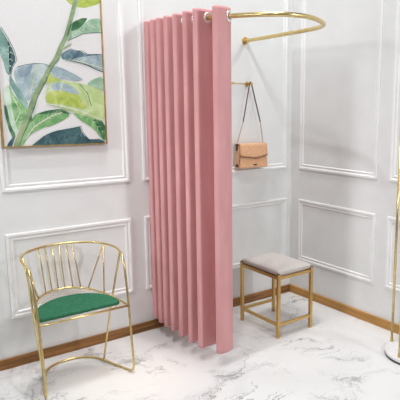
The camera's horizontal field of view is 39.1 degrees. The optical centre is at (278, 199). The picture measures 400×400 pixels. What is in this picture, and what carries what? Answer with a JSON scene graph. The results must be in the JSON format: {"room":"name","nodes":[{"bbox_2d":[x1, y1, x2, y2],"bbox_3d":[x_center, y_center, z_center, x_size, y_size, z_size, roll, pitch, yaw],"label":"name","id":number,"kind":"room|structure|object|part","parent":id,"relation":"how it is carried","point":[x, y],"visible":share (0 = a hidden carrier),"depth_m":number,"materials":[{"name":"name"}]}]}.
{"room":"clothing store fitting room","nodes":[
{"label":"clothing store fitting room","id":0,"kind":"room"},
{"bbox_2d":[0,0,292,359],"bbox_3d":[-1.871,-0.377,3.039,5.320,3.100,0.120,-8,12,-39],"label":"wall","id":1,"kind":"structure","parent":0,"point":[256,230],"depth_m":3.69,"materials":[{"name":"white paint"}]},
{"bbox_2d":[0,0,107,147],"bbox_3d":[-1.342,-0.809,3.294,0.622,0.978,0.057,-8,12,-39],"label":"framed painting","id":2,"kind":"object","parent":1,"relation":"attached to","point":[52,73],"visible":1,"depth_m":3.29,"materials":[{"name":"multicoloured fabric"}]},
{"bbox_2d":[0,0,129,192],"bbox_3d":[-1.302,-0.923,3.340,0.798,1.714,0.014,-8,12,-39],"label":"trim","id":3,"kind":"structure","parent":1,"relation":"attached to","point":[4,173],"depth_m":3.56,"materials":[{"name":"white paint"}]},
{"bbox_2d":[5,218,133,318],"bbox_3d":[-1.313,0.430,3.568,0.798,0.524,0.014,-8,12,-39],"label":"trim","id":4,"kind":"structure","parent":1,"relation":"attached to","point":[9,238],"depth_m":3.45,"materials":[{"name":"white paint"}]},
{"bbox_2d":[0,284,289,370],"bbox_3d":[-1.884,1.035,3.186,5.200,0.066,0.016,-8,12,-39],"label":"baseboard","id":5,"kind":"structure","parent":1,"relation":"attached to","point":[30,357],"depth_m":3.72,"materials":[{"name":"brown wood"}]},
{"bbox_2d":[137,0,288,180],"bbox_3d":[-0.422,-1.039,4.071,1.303,1.714,0.014,-8,12,-39],"label":"trim","id":6,"kind":"structure","parent":1,"relation":"attached to","point":[140,7],"depth_m":3.80,"materials":[{"name":"white paint"}]},
{"bbox_2d":[144,198,286,288],"bbox_3d":[-0.434,0.314,4.300,1.303,0.524,0.014,-8,12,-39],"label":"trim","id":7,"kind":"structure","parent":1,"relation":"attached to","point":[283,201],"depth_m":4.40,"materials":[{"name":"white paint"}]},
{"bbox_2d":[231,82,252,85],"bbox_3d":[-0.286,-0.875,4.178,0.213,0.038,0.072,-8,12,-39],"label":"hook rail","id":8,"kind":"object","parent":1,"relation":"attached to","point":[233,83],"visible":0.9,"depth_m":4.21,"materials":[{"name":"gold metal"}]},
{"bbox_2d":[234,82,267,168],"bbox_3d":[-0.210,-0.574,4.270,0.278,0.656,0.087,-8,12,-39],"label":"handbag","id":9,"kind":"object","parent":8,"relation":"hanging from","point":[247,155],"visible":1,"depth_m":4.26,"materials":[{"name":"beige leather"}]},
{"bbox_2d":[206,12,325,44],"bbox_3d":[-0.181,-1.095,3.524,0.824,0.076,1.137,-8,12,-39],"label":"curtain rod","id":10,"kind":"object","parent":1,"relation":"attached to","point":[245,40],"visible":0.7,"depth_m":3.14,"materials":[{"name":"gold metal"}]},
{"bbox_2d":[144,5,232,353],"bbox_3d":[-0.580,-0.117,3.562,0.198,2.059,0.829,-8,12,-39],"label":"curtain","id":11,"kind":"object","parent":10,"relation":"hanging from","point":[188,54],"visible":0.99,"depth_m":3.42,"materials":[{"name":"pink fabric"}]},
{"bbox_2d":[0,292,399,399],"bbox_3d":[-0.538,1.395,1.623,5.200,0.100,4.200,-8,12,-39],"label":"floor","id":12,"kind":"structure","parent":0,"point":[342,356],"depth_m":3.44,"materials":[{"name":"white stone"}]},
{"bbox_2d":[19,241,134,398],"bbox_3d":[-1.215,0.673,3.288,0.557,0.757,0.487,-8,12,-39],"label":"armchair","id":13,"kind":"object","parent":12,"relation":"on","point":[68,305],"visible":1,"depth_m":3.26,"materials":[{"name":"gold metal"}]},
{"bbox_3d":[-1.382,0.711,3.132,0.020,0.719,0.153,0,10,-3],"label":"leg","id":14,"kind":"part","parent":13,"relation":"part of","materials":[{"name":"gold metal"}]},
{"bbox_3d":[-1.302,0.734,3.011,0.040,0.728,0.165,-9,13,-44],"label":"leg","id":15,"kind":"part","parent":13,"relation":"part of","materials":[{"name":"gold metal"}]},
{"bbox_3d":[-1.262,0.310,3.286,0.557,0.041,0.322,-8,12,-39],"label":"rail","id":16,"kind":"part","parent":13,"relation":"part of","materials":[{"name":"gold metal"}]},
{"bbox_2d":[35,293,118,322],"bbox_3d":[-1.192,0.611,3.220,0.470,0.044,0.239,-8,12,-39],"label":"seat cushion","id":17,"kind":"object","parent":13,"relation":"on","point":[68,305],"depth_m":3.19,"materials":[{"name":"green fabric"}]},
{"bbox_3d":[-1.030,0.664,3.424,0.153,0.719,0.021,3,10,12],"label":"leg","id":18,"kind":"part","parent":13,"relation":"part of","materials":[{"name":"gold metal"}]},
{"bbox_3d":[-0.922,0.683,3.327,0.040,0.728,0.165,-6,12,-35],"label":"leg","id":19,"kind":"part","parent":13,"relation":"part of","materials":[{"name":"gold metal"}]},
{"bbox_2d":[240,252,312,338],"bbox_3d":[-0.018,0.678,4.078,0.328,0.503,0.443,-8,12,-39],"label":"stool","id":20,"kind":"object","parent":12,"relation":"on","point":[273,265],"visible":1,"depth_m":3.98,"materials":[{"name":"gold metal"}]},
{"bbox_3d":[-0.271,0.688,4.143,0.022,0.458,0.022,-8,12,-39],"label":"leg","id":21,"kind":"part","parent":20,"relation":"part of","materials":[{"name":"gold metal"}]},
{"bbox_3d":[-0.037,0.657,4.338,0.022,0.458,0.022,-8,12,-39],"label":"leg","id":22,"kind":"part","parent":20,"relation":"part of","materials":[{"name":"gold metal"}]},
{"bbox_2d":[242,252,310,274],"bbox_3d":[-0.017,0.458,4.041,0.310,0.056,0.424,-8,12,-39],"label":"seat cushion","id":23,"kind":"object","parent":20,"relation":"on","point":[273,263],"depth_m":3.95,"materials":[{"name":"grey fabric"}]},
{"bbox_3d":[0.000,0.744,3.826,0.022,0.458,0.022,-8,12,-39],"label":"leg","id":24,"kind":"part","parent":20,"relation":"part of","materials":[{"name":"gold metal"}]},
{"bbox_3d":[0.234,0.713,4.021,0.022,0.458,0.022,-8,12,-39],"label":"leg","id":25,"kind":"part","parent":20,"relation":"part of","materials":[{"name":"gold metal"}]},
{"bbox_2d":[384,138,399,364],"bbox_3d":[0.916,0.275,3.495,0.424,1.508,0.425,-8,12,-39],"label":"stand","id":26,"kind":"object","parent":12,"relation":"on","point":[392,348],"visible":1,"depth_m":3.63,"materials":[{"name":"metal"}]},
{"bbox_2d":[290,0,399,324],"bbox_3d":[1.510,-0.353,3.065,0.120,3.100,4.200,-8,12,-39],"label":"wall","id":27,"kind":"structure","parent":0,"point":[340,56],"depth_m":4.17,"materials":[{"name":"white paint"}]},
{"bbox_2d":[298,199,375,283],"bbox_3d":[0.434,0.311,4.360,0.014,0.524,0.825,-8,12,-39],"label":"trim","id":28,"kind":"structure","parent":27,"relation":"attached to","point":[301,202],"depth_m":4.30,"materials":[{"name":"white paint"}]},
{"bbox_2d":[299,0,383,178],"bbox_3d":[0.445,-1.042,4.131,0.014,1.714,0.825,-8,12,-39],"label":"trim","id":29,"kind":"structure","parent":27,"relation":"attached to","point":[372,175],"depth_m":4.15,"materials":[{"name":"white paint"}]},
{"bbox_2d":[290,284,398,333],"bbox_3d":[1.451,1.052,3.252,0.016,0.066,4.184,-8,12,-39],"label":"baseboard","id":30,"kind":"structure","parent":27,"relation":"attached to","point":[354,312],"depth_m":4.30,"materials":[{"name":"brown wood"}]},
{"bbox_2d":[384,216,399,291],"bbox_3d":[1.038,0.435,3.652,0.014,0.524,0.824,-8,12,-39],"label":"trim","id":31,"kind":"structure","parent":27,"relation":"attached to","point":[390,220],"depth_m":3.94,"materials":[{"name":"white paint"}]},
{"bbox_2d":[389,0,399,181],"bbox_3d":[1.049,-0.918,3.424,0.014,1.714,0.824,-8,12,-39],"label":"trim","id":32,"kind":"structure","parent":27,"relation":"attached to","point":[396,71],"depth_m":3.76,"materials":[{"name":"white paint"}]}
]}

